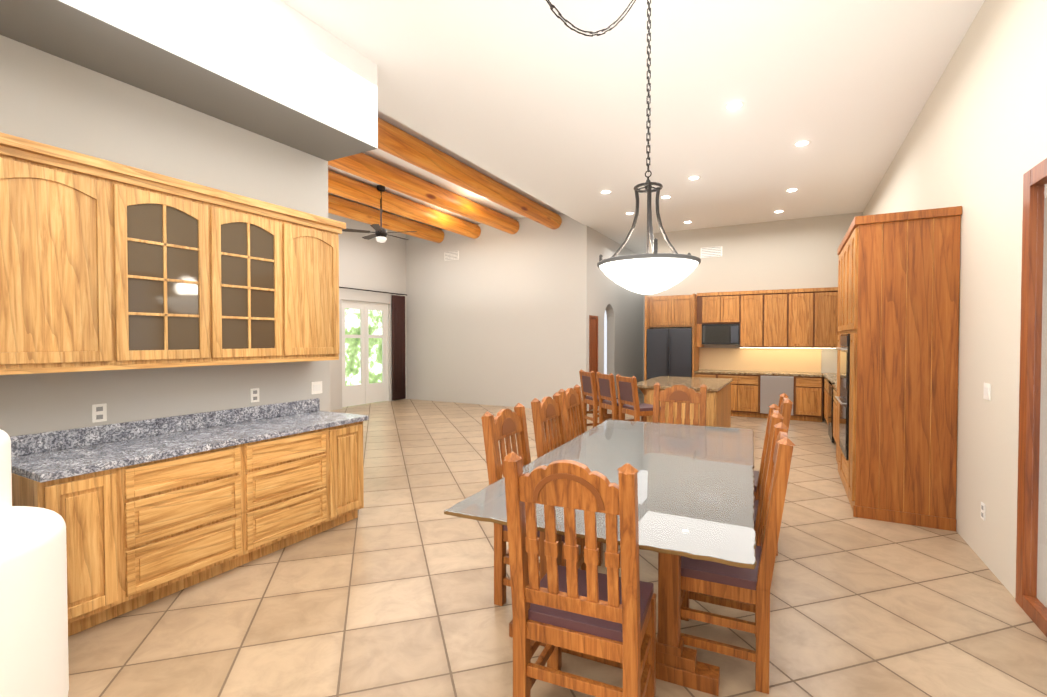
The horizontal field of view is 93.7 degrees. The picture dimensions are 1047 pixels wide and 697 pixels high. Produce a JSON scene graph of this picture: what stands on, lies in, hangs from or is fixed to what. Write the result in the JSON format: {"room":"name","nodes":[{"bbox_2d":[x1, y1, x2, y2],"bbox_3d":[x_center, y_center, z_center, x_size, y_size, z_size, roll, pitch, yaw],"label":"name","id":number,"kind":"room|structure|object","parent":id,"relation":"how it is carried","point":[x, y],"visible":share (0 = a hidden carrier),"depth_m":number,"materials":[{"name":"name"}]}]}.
{"room":"dining room","nodes":[
{"label":"dining room","id":0,"kind":"room"},
{"bbox_2d":[0,429,68,696],"bbox_3d":[-2.542,0.963,1.729,1.160,1.180,1.355,1,1,28],"label":"wall","id":1,"kind":"structure","parent":0,"point":[34,662],"depth_m":1.99,"materials":[{"name":"white paint"}]},
{"bbox_2d":[0,35,329,436],"bbox_3d":[-3.439,-0.104,2.090,0.200,3.300,6.170,1,1,28],"label":"wall","id":2,"kind":"structure","parent":0,"point":[50,99],"depth_m":3.38,"materials":[{"name":"grey paint"}]},
{"bbox_2d":[0,140,131,371],"bbox_3d":[-2.763,-0.473,2.751,0.346,1.155,0.777,1,1,28],"label":"upper cabinet","id":3,"kind":"object","parent":2,"relation":"attached to","point":[107,265],"depth_m":2.75,"materials":[{"name":"brown wood"}]},
{"bbox_2d":[92,403,106,422],"bbox_3d":[-2.740,0.417,3.171,0.008,0.115,0.075,1,1,28],"label":"electrical outlet","id":4,"kind":"object","parent":2,"relation":"attached to","point":[99,412],"visible":1,"depth_m":3.17,"materials":[{"name":"white plastic"}]},
{"bbox_2d":[10,398,319,457],"bbox_3d":[-2.448,0.545,3.687,0.027,0.115,2.160,1,1,28],"label":"backsplash","id":5,"kind":"structure","parent":2,"relation":"attached to","point":[85,436],"depth_m":3.38,"materials":[{"name":"grey stone"}]},
{"bbox_2d":[132,176,223,367],"bbox_3d":[-2.479,-0.483,3.275,0.346,1.155,0.712,1,1,28],"label":"upper cabinet","id":6,"kind":"object","parent":2,"relation":"attached to","point":[178,233],"depth_m":3.26,"materials":[{"name":"brown wood"}]},
{"bbox_2d":[250,388,258,402],"bbox_3d":[-2.240,0.390,4.094,0.008,0.115,0.075,1,1,28],"label":"electrical outlet","id":7,"kind":"object","parent":2,"relation":"attached to","point":[254,394],"visible":1,"depth_m":4.09,"materials":[{"name":"white plastic"}]},
{"bbox_2d":[224,196,295,363],"bbox_3d":[-2.211,-0.492,3.771,0.346,1.155,0.712,1,1,28],"label":"upper cabinet","id":8,"kind":"object","parent":2,"relation":"attached to","point":[260,243],"depth_m":3.76,"materials":[{"name":"brown wood"}]},
{"bbox_2d":[311,381,321,393],"bbox_3d":[-1.949,0.370,4.630,0.009,0.115,0.120,1,1,28],"label":"light switch","id":9,"kind":"object","parent":2,"relation":"attached to","point":[316,387],"visible":1,"depth_m":4.62,"materials":[{"name":"white plastic"}]},
{"bbox_2d":[296,216,343,359],"bbox_3d":[-1.960,-0.500,4.234,0.346,1.155,0.638,1,1,28],"label":"upper cabinet","id":10,"kind":"object","parent":2,"relation":"attached to","point":[317,242],"depth_m":4.23,"materials":[{"name":"brown wood"}]},
{"bbox_2d":[0,0,377,160],"bbox_3d":[-3.153,-2.125,1.898,0.850,0.750,6.170,1,1,28],"label":"soffit","id":11,"kind":"structure","parent":0,"point":[280,71],"depth_m":3.36,"materials":[{"name":"white paint"}]},
{"bbox_2d":[328,213,406,410],"bbox_3d":[-5.183,-1.039,9.460,0.200,4.900,8.700,1,1,28],"label":"wall","id":12,"kind":"structure","parent":0,"point":[373,264],"depth_m":11.85,"materials":[{"name":"grey paint"}]},
{"bbox_2d":[341,300,388,406],"bbox_3d":[-3.862,0.116,11.922,0.060,2.500,1.550,1,1,28],"label":"french door","id":13,"kind":"structure","parent":12,"relation":"in","point":[364,392],"depth_m":11.91,"materials":[{"name":"white wood"}]},
{"bbox_2d":[339,287,406,295],"bbox_3d":[-3.641,-1.394,11.946,0.028,0.028,2.350,1,1,28],"label":"curtain rod","id":14,"kind":"object","parent":12,"relation":"hanging from","point":[339,287],"depth_m":11.90,"materials":[{"name":"brown"}]},
{"bbox_2d":[392,295,405,399],"bbox_3d":[-3.229,-0.024,12.743,0.070,2.690,0.460,1,1,28],"label":"curtain","id":15,"kind":"object","parent":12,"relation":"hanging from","point":[398,353],"depth_m":12.70,"materials":[{"name":"brown fabric"}]},
{"bbox_2d":[328,110,560,228],"bbox_3d":[-2.941,-3.041,8.210,5.300,0.150,8.700,1,1,28],"label":"ceiling","id":16,"kind":"structure","parent":0,"point":[394,161],"depth_m":8.69,"materials":[{"name":"white paint"}]},
{"bbox_2d":[342,185,416,242],"bbox_3d":[-2.584,-2.462,9.062,1.332,1.040,1.279,1,1,28],"label":"ceiling fan","id":17,"kind":"object","parent":16,"relation":"hanging from","point":[380,234],"visible":0.98,"depth_m":8.95,"materials":[{"name":"brown metal"}]},
{"bbox_2d":[328,194,443,242],"bbox_3d":[-4.128,-2.793,8.856,0.344,0.344,8.298,1,1,28],"label":"beam","id":18,"kind":"structure","parent":16,"relation":"attached to","point":[338,206],"depth_m":10.56,"materials":[{"name":"brown wood"}]},
{"bbox_2d":[328,170,480,238],"bbox_3d":[-3.161,-2.783,8.332,0.344,0.344,8.298,1,1,28],"label":"beam","id":19,"kind":"structure","parent":16,"relation":"attached to","point":[349,188],"depth_m":9.43,"materials":[{"name":"brown wood"}]},
{"bbox_2d":[328,153,518,233],"bbox_3d":[-2.220,-2.774,7.823,0.344,0.344,8.298,1,1,28],"label":"beam","id":20,"kind":"structure","parent":16,"relation":"attached to","point":[367,167],"depth_m":8.39,"materials":[{"name":"brown wood"}]},
{"bbox_2d":[378,117,561,228],"bbox_3d":[-1.279,-2.765,7.314,0.344,0.344,8.298,1,1,28],"label":"beam","id":21,"kind":"structure","parent":16,"relation":"attached to","point":[393,140],"depth_m":7.52,"materials":[{"name":"brown wood"}]},
{"bbox_2d":[406,213,588,410],"bbox_3d":[-0.936,-1.084,11.948,5.300,4.900,0.120,1,1,28],"label":"wall","id":22,"kind":"structure","parent":0,"point":[496,317],"depth_m":11.70,"materials":[{"name":"grey paint"}]},
{"bbox_2d":[444,251,458,260],"bbox_3d":[-1.804,-2.326,12.318,0.440,0.210,0.014,1,1,28],"label":"air vent","id":23,"kind":"object","parent":22,"relation":"in","point":[453,255],"visible":1,"depth_m":12.31,"materials":[{"name":"white plastic"}]},
{"bbox_2d":[378,108,642,410],"bbox_3d":[0.351,-1.031,9.023,0.250,4.900,13.200,1,1,28],"label":"wall","id":24,"kind":"structure","parent":0,"point":[622,306],"depth_m":12.41,"materials":[{"name":"grey paint"}]},
{"bbox_2d":[589,315,597,410],"bbox_3d":[1.530,0.322,11.076,0.132,2.120,0.550,1,1,28],"label":"door frame","id":25,"kind":"structure","parent":24,"relation":"attached to","point":[593,343],"depth_m":11.09,"materials":[{"name":"brown wood"}]},
{"bbox_2d":[68,393,1046,696],"bbox_3d":[-0.609,1.515,7.087,10.750,0.120,18.000,1,1,28],"label":"floor","id":26,"kind":"structure","parent":0,"point":[388,591],"depth_m":2.84,"materials":[{"name":"tile"}]},
{"bbox_2d":[11,466,125,636],"bbox_3d":[-2.606,1.097,2.747,0.640,0.875,0.340,1,1,28],"label":"base cabinet","id":27,"kind":"object","parent":26,"relation":"on","point":[92,507],"depth_m":2.63,"materials":[{"name":"brown wood"}]},
{"bbox_2d":[126,446,249,612],"bbox_3d":[-2.358,1.089,3.204,0.640,0.875,0.700,1,1,28],"label":"base cabinet","id":28,"kind":"object","parent":26,"relation":"on","point":[150,510],"depth_m":3.03,"materials":[{"name":"brown wood"}]},
{"bbox_2d":[11,410,368,481],"bbox_3d":[-2.170,0.625,3.537,0.661,0.040,2.160,1,1,28],"label":"countertop","id":29,"kind":"structure","parent":28,"relation":"on","point":[51,465],"depth_m":3.11,"materials":[{"name":"grey stone"}]},
{"bbox_2d":[246,430,329,561],"bbox_3d":[-2.025,1.077,3.820,0.640,0.875,0.700,1,1,28],"label":"base cabinet","id":30,"kind":"object","parent":26,"relation":"on","point":[288,478],"depth_m":3.66,"materials":[{"name":"brown wood"}]},
{"bbox_2d":[330,422,363,528],"bbox_3d":[-1.766,1.069,4.299,0.640,0.875,0.390,1,1,28],"label":"base cabinet","id":31,"kind":"object","parent":26,"relation":"on","point":[346,442],"depth_m":4.15,"materials":[{"name":"brown wood"}]},
{"bbox_2d":[481,403,585,605],"bbox_3d":[0.091,0.953,3.078,0.552,1.150,0.522,0,1,25],"label":"chair","id":32,"kind":"object","parent":26,"relation":"on","point":[506,424],"visible":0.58,"depth_m":2.95,"materials":[{"name":"brown wood"}]},
{"bbox_2d":[531,392,602,565],"bbox_3d":[0.398,0.941,3.761,0.552,1.150,0.522,0,1,25],"label":"chair","id":33,"kind":"object","parent":26,"relation":"on","point":[548,408],"visible":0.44,"depth_m":3.77,"materials":[{"name":"brown wood"}]},
{"bbox_2d":[558,385,585,441],"bbox_3d":[0.646,0.928,4.461,0.552,1.150,0.522,0,1,23],"label":"chair","id":34,"kind":"object","parent":26,"relation":"on","point":[573,413],"visible":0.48,"depth_m":4.52,"materials":[{"name":"brown wood"}]},
{"bbox_2d":[504,452,655,696],"bbox_3d":[0.256,0.972,2.040,0.522,1.150,0.552,0,1,23],"label":"chair","id":35,"kind":"object","parent":26,"relation":"on","point":[592,611],"visible":1,"depth_m":1.87,"materials":[{"name":"brown wood"}]},
{"bbox_2d":[579,369,618,430],"bbox_3d":[1.177,0.888,7.698,0.492,1.112,0.462,0,1,-18],"label":"bar stool","id":36,"kind":"object","parent":26,"relation":"on","point":[588,383],"visible":0.5,"depth_m":7.60,"materials":[{"name":"brown wood"}]},
{"bbox_2d":[444,419,756,695],"bbox_3d":[0.836,1.131,3.341,1.328,0.785,2.908,0,1,25],"label":"dining table","id":37,"kind":"object","parent":26,"relation":"on","point":[696,497],"visible":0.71,"depth_m":2.46,"materials":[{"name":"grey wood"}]},
{"bbox_2d":[596,371,633,423],"bbox_3d":[1.366,0.897,7.186,0.492,1.112,0.462,0,1,-19],"label":"bar stool","id":38,"kind":"object","parent":26,"relation":"on","point":[606,387],"visible":0.54,"depth_m":7.09,"materials":[{"name":"brown wood"}]},
{"bbox_2d":[615,374,660,422],"bbox_3d":[1.564,0.907,6.669,0.492,1.112,0.462,0,1,-20],"label":"bar stool","id":39,"kind":"object","parent":26,"relation":"on","point":[628,397],"visible":0.54,"depth_m":6.55,"materials":[{"name":"brown wood"}]},
{"bbox_2d":[647,329,691,379],"bbox_3d":[3.291,0.465,10.921,0.960,1.800,0.651,1,1,28],"label":"fridge","id":40,"kind":"object","parent":26,"relation":"on","point":[669,352],"visible":0.62,"depth_m":10.65,"materials":[{"name":"black metal"}]},
{"bbox_2d":[644,293,698,402],"bbox_3d":[3.307,0.104,10.944,1.060,2.560,0.636,1,1,28],"label":"tall cabinet","id":41,"kind":"object","parent":26,"relation":"on","point":[670,311],"visible":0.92,"depth_m":10.87,"materials":[{"name":"brown wood"}]},
{"bbox_2d":[653,382,706,425],"bbox_3d":[1.446,0.924,4.670,0.522,1.150,0.552,1,1,27],"label":"chair","id":42,"kind":"object","parent":26,"relation":"on","point":[681,394],"visible":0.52,"depth_m":4.84,"materials":[{"name":"brown wood"}]},
{"bbox_2d":[639,384,730,427],"bbox_3d":[2.576,1.004,7.844,1.179,0.876,1.920,1,1,28],"label":"kitchen island","id":43,"kind":"object","parent":26,"relation":"on","point":[718,409],"depth_m":7.03,"materials":[{"name":"brown wood"}]},
{"bbox_2d":[637,376,732,391],"bbox_3d":[2.575,0.546,7.836,1.240,0.040,1.980,1,1,28],"label":"island countertop","id":44,"kind":"structure","parent":43,"relation":"on","point":[713,384],"depth_m":7.65,"materials":[{"name":"brown stone"}]},
{"bbox_2d":[694,372,717,377],"bbox_3d":[3.972,0.953,10.598,0.450,0.875,0.638,1,1,28],"label":"base cabinet","id":45,"kind":"object","parent":26,"relation":"on","point":[696,374],"depth_m":10.31,"materials":[{"name":"brown wood"}]},
{"bbox_2d":[718,372,741,416],"bbox_3d":[4.373,0.957,10.381,0.462,0.875,0.638,1,1,28],"label":"base cabinet","id":46,"kind":"object","parent":26,"relation":"on","point":[736,385],"depth_m":10.05,"materials":[{"name":"brown wood"}]},
{"bbox_2d":[680,422,795,693],"bbox_3d":[1.040,0.964,2.482,0.552,1.150,0.522,0,1,25],"label":"chair","id":47,"kind":"object","parent":26,"relation":"on","point":[739,588],"visible":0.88,"depth_m":2.26,"materials":[{"name":"brown wood"}]},
{"bbox_2d":[742,372,761,417],"bbox_3d":[4.670,0.960,10.220,0.461,0.875,0.638,1,1,28],"label":"base cabinet","id":48,"kind":"object","parent":26,"relation":"on","point":[751,385],"depth_m":9.92,"materials":[{"name":"brown wood"}]},
{"bbox_2d":[754,404,783,539],"bbox_3d":[1.386,0.951,3.225,0.552,1.150,0.522,0,1,25],"label":"chair","id":49,"kind":"object","parent":26,"relation":"on","point":[775,416],"visible":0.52,"depth_m":2.95,"materials":[{"name":"brown wood"}]},
{"bbox_2d":[754,393,793,555],"bbox_3d":[1.801,0.939,3.881,0.552,1.150,0.522,0,1,25],"label":"chair","id":50,"kind":"object","parent":26,"relation":"on","point":[785,405],"visible":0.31,"depth_m":3.56,"materials":[{"name":"brown wood"}]},
{"bbox_2d":[758,376,793,419],"bbox_3d":[5.146,0.965,9.963,0.622,0.875,0.638,1,1,28],"label":"dishwasher","id":51,"kind":"object","parent":26,"relation":"on","point":[763,379],"depth_m":9.71,"materials":[{"name":"silver metal"}]},
{"bbox_2d":[794,376,822,421],"bbox_3d":[5.625,0.970,9.704,0.467,0.875,0.638,1,1,28],"label":"base cabinet","id":52,"kind":"object","parent":26,"relation":"on","point":[807,389],"depth_m":9.44,"materials":[{"name":"brown wood"}]},
{"bbox_2d":[698,368,821,375],"bbox_3d":[4.800,0.504,10.137,2.338,0.040,0.646,1,1,28],"label":"countertop","id":53,"kind":"structure","parent":52,"relation":"on","point":[700,369],"depth_m":9.83,"materials":[{"name":"beige stone"}]},
{"bbox_2d":[823,397,825,419],"bbox_3d":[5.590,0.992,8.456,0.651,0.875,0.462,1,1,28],"label":"base cabinet","id":54,"kind":"object","parent":26,"relation":"on","point":[824,398],"depth_m":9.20,"materials":[{"name":"brown wood"}]},
{"bbox_2d":[823,377,825,396],"bbox_3d":[5.826,0.984,8.891,0.651,0.875,0.528,1,1,28],"label":"base cabinet","id":55,"kind":"object","parent":26,"relation":"on","point":[824,378],"depth_m":9.22,"materials":[{"name":"brown wood"}]},
{"bbox_2d":[826,381,829,436],"bbox_3d":[5.134,1.008,7.613,0.651,0.875,0.940,1,1,28],"label":"base cabinet","id":56,"kind":"object","parent":26,"relation":"on","point":[829,398],"depth_m":8.27,"materials":[{"name":"brown wood"}]},
{"bbox_2d":[822,373,836,388],"bbox_3d":[5.200,0.548,7.721,0.645,0.040,4.512,1,1,28],"label":"countertop","id":57,"kind":"structure","parent":56,"relation":"on","point":[832,377],"depth_m":8.59,"materials":[{"name":"beige stone"}]},
{"bbox_2d":[830,385,833,428],"bbox_3d":[4.836,1.018,7.064,0.651,0.875,0.456,1,1,28],"label":"base cabinet","id":58,"kind":"object","parent":26,"relation":"on","point":[831,386],"depth_m":7.45,"materials":[{"name":"brown wood"}]},
{"bbox_2d":[830,429,833,442],"bbox_3d":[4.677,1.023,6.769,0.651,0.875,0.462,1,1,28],"label":"base cabinet","id":59,"kind":"object","parent":26,"relation":"on","point":[831,430],"depth_m":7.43,"materials":[{"name":"brown wood"}]},
{"bbox_2d":[834,389,836,441],"bbox_3d":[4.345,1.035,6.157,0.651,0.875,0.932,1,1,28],"label":"base cabinet","id":60,"kind":"object","parent":26,"relation":"on","point":[835,390],"depth_m":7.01,"materials":[{"name":"brown wood"}]},
{"bbox_2d":[836,247,838,393],"bbox_3d":[3.884,0.151,5.376,0.736,2.670,0.363,1,1,28],"label":"tall cabinet","id":61,"kind":"object","parent":26,"relation":"on","point":[837,347],"depth_m":5.83,"materials":[{"name":"brown wood"}]},
{"bbox_2d":[835,232,846,482],"bbox_3d":[3.612,0.160,4.874,0.736,2.670,0.926,1,1,28],"label":"tall cabinet","id":62,"kind":"object","parent":26,"relation":"on","point":[843,246],"depth_m":5.31,"materials":[{"name":"brown wood"}]},
{"bbox_2d":[843,206,961,530],"bbox_3d":[3.338,0.170,4.368,0.736,2.670,0.360,1,1,28],"label":"tall cabinet","id":63,"kind":"object","parent":26,"relation":"on","point":[897,348],"depth_m":4.21,"materials":[{"name":"brown wood"}]},
{"bbox_2d":[281,0,984,253],"bbox_3d":[1.753,-2.646,5.732,5.320,0.150,18.000,1,1,28],"label":"ceiling","id":64,"kind":"structure","parent":0,"point":[539,99],"depth_m":4.88,"materials":[{"name":"white paint"}]},
{"bbox_2d":[599,190,611,193],"bbox_3d":[1.372,-2.612,8.202,0.210,0.006,0.210,1,1,28],"label":"recessed light","id":65,"kind":"object","parent":64,"relation":"in","point":[605,192],"visible":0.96,"depth_m":8.21,"materials":[{"name":"white plastic"}]},
{"bbox_2d":[546,0,700,293],"bbox_3d":[0.511,-1.437,2.968,0.958,2.165,1.448,1,1,28],"label":"pendant light","id":66,"kind":"object","parent":64,"relation":"hanging from","point":[654,272],"visible":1,"depth_m":3.10,"materials":[{"name":"white glass"}]},
{"bbox_2d":[660,195,671,198],"bbox_3d":[2.465,-2.618,8.498,0.210,0.006,0.210,1,1,28],"label":"recessed light","id":67,"kind":"object","parent":64,"relation":"in","point":[665,197],"visible":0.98,"depth_m":8.50,"materials":[{"name":"white plastic"}]},
{"bbox_2d":[687,176,700,179],"bbox_3d":[2.597,-2.599,7.482,0.210,0.006,0.210,1,1,28],"label":"recessed light","id":68,"kind":"object","parent":64,"relation":"in","point":[693,177],"visible":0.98,"depth_m":7.46,"materials":[{"name":"white plastic"}]},
{"bbox_2d":[724,101,744,110],"bbox_3d":[2.222,-2.557,5.173,0.210,0.006,0.210,1,1,28],"label":"recessed light","id":69,"kind":"object","parent":64,"relation":"in","point":[733,105],"visible":1,"depth_m":5.16,"materials":[{"name":"white plastic"}]},
{"bbox_2d":[785,188,798,191],"bbox_3d":[4.429,-2.610,8.094,0.210,0.006,0.210,1,1,28],"label":"recessed light","id":70,"kind":"object","parent":64,"relation":"in","point":[792,190],"visible":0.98,"depth_m":8.10,"materials":[{"name":"white plastic"}]},
{"bbox_2d":[793,140,810,146],"bbox_3d":[3.503,-2.575,6.173,0.210,0.006,0.210,1,1,28],"label":"recessed light","id":71,"kind":"object","parent":64,"relation":"in","point":[802,143],"visible":0.98,"depth_m":6.16,"materials":[{"name":"white plastic"}]},
{"bbox_2d":[643,294,646,380],"bbox_3d":[3.976,-0.709,14.686,1.140,4.050,0.200,1,1,28],"label":"wall","id":72,"kind":"structure","parent":0,"point":[644,295],"depth_m":14.76,"materials":[{"name":"beige paint"}]},
{"bbox_2d":[647,212,862,417],"bbox_3d":[4.893,-0.634,10.563,4.360,4.050,0.220,1,1,28],"label":"wall","id":73,"kind":"structure","parent":0,"point":[800,253],"depth_m":10.31,"materials":[{"name":"beige paint"}]},
{"bbox_2d":[701,246,721,257],"bbox_3d":[4.138,-2.124,10.810,0.450,0.220,0.014,1,1,28],"label":"air vent","id":74,"kind":"object","parent":73,"relation":"in","point":[706,252],"visible":1,"depth_m":10.80,"materials":[{"name":"white plastic"}]},
{"bbox_2d":[697,287,838,348],"bbox_3d":[5.005,-0.601,10.159,2.658,1.182,0.376,1,1,28],"label":"upper cabinet","id":75,"kind":"object","parent":73,"relation":"attached to","point":[796,318],"visible":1,"depth_m":9.90,"materials":[{"name":"brown wood"}]},
{"bbox_2d":[702,324,739,344],"bbox_3d":[4.263,-0.304,10.577,0.750,0.430,0.346,1,1,28],"label":"microwave","id":76,"kind":"object","parent":75,"relation":"attached to","point":[720,333],"visible":0.93,"depth_m":10.42,"materials":[{"name":"black metal"}]},
{"bbox_2d":[863,0,1046,606],"bbox_3d":[3.286,-0.500,3.247,0.220,4.050,14.620,1,1,28],"label":"wall","id":77,"kind":"structure","parent":0,"point":[974,145],"depth_m":3.43,"materials":[{"name":"beige paint"}]},
{"bbox_2d":[981,502,985,520],"bbox_3d":[3.275,1.161,3.499,0.008,0.115,0.075,1,1,28],"label":"electrical outlet","id":78,"kind":"object","parent":77,"relation":"attached to","point":[983,507],"visible":1,"depth_m":3.48,"materials":[{"name":"white plastic"}]},
{"bbox_2d":[983,383,990,400],"bbox_3d":[3.256,0.302,3.449,0.009,0.115,0.120,1,1,28],"label":"light switch","id":79,"kind":"object","parent":77,"relation":"attached to","point":[987,391],"visible":1,"depth_m":3.43,"materials":[{"name":"white plastic"}]},
{"bbox_2d":[1015,158,1046,636],"bbox_3d":[2.532,0.262,2.060,0.062,2.570,1.990,1,1,28],"label":"door frame","id":80,"kind":"structure","parent":77,"relation":"attached to","point":[1031,605],"depth_m":2.85,"materials":[{"name":"brown wood"}]},
{"label":"outside","id":81,"kind":"structure","parent":0,"visible":0},
{"bbox_2d":[345,308,381,385],"bbox_3d":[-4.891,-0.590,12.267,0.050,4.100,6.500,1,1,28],"label":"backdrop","id":82,"kind":"structure","parent":81,"point":[356,343],"depth_m":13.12,"materials":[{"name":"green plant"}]}
]}

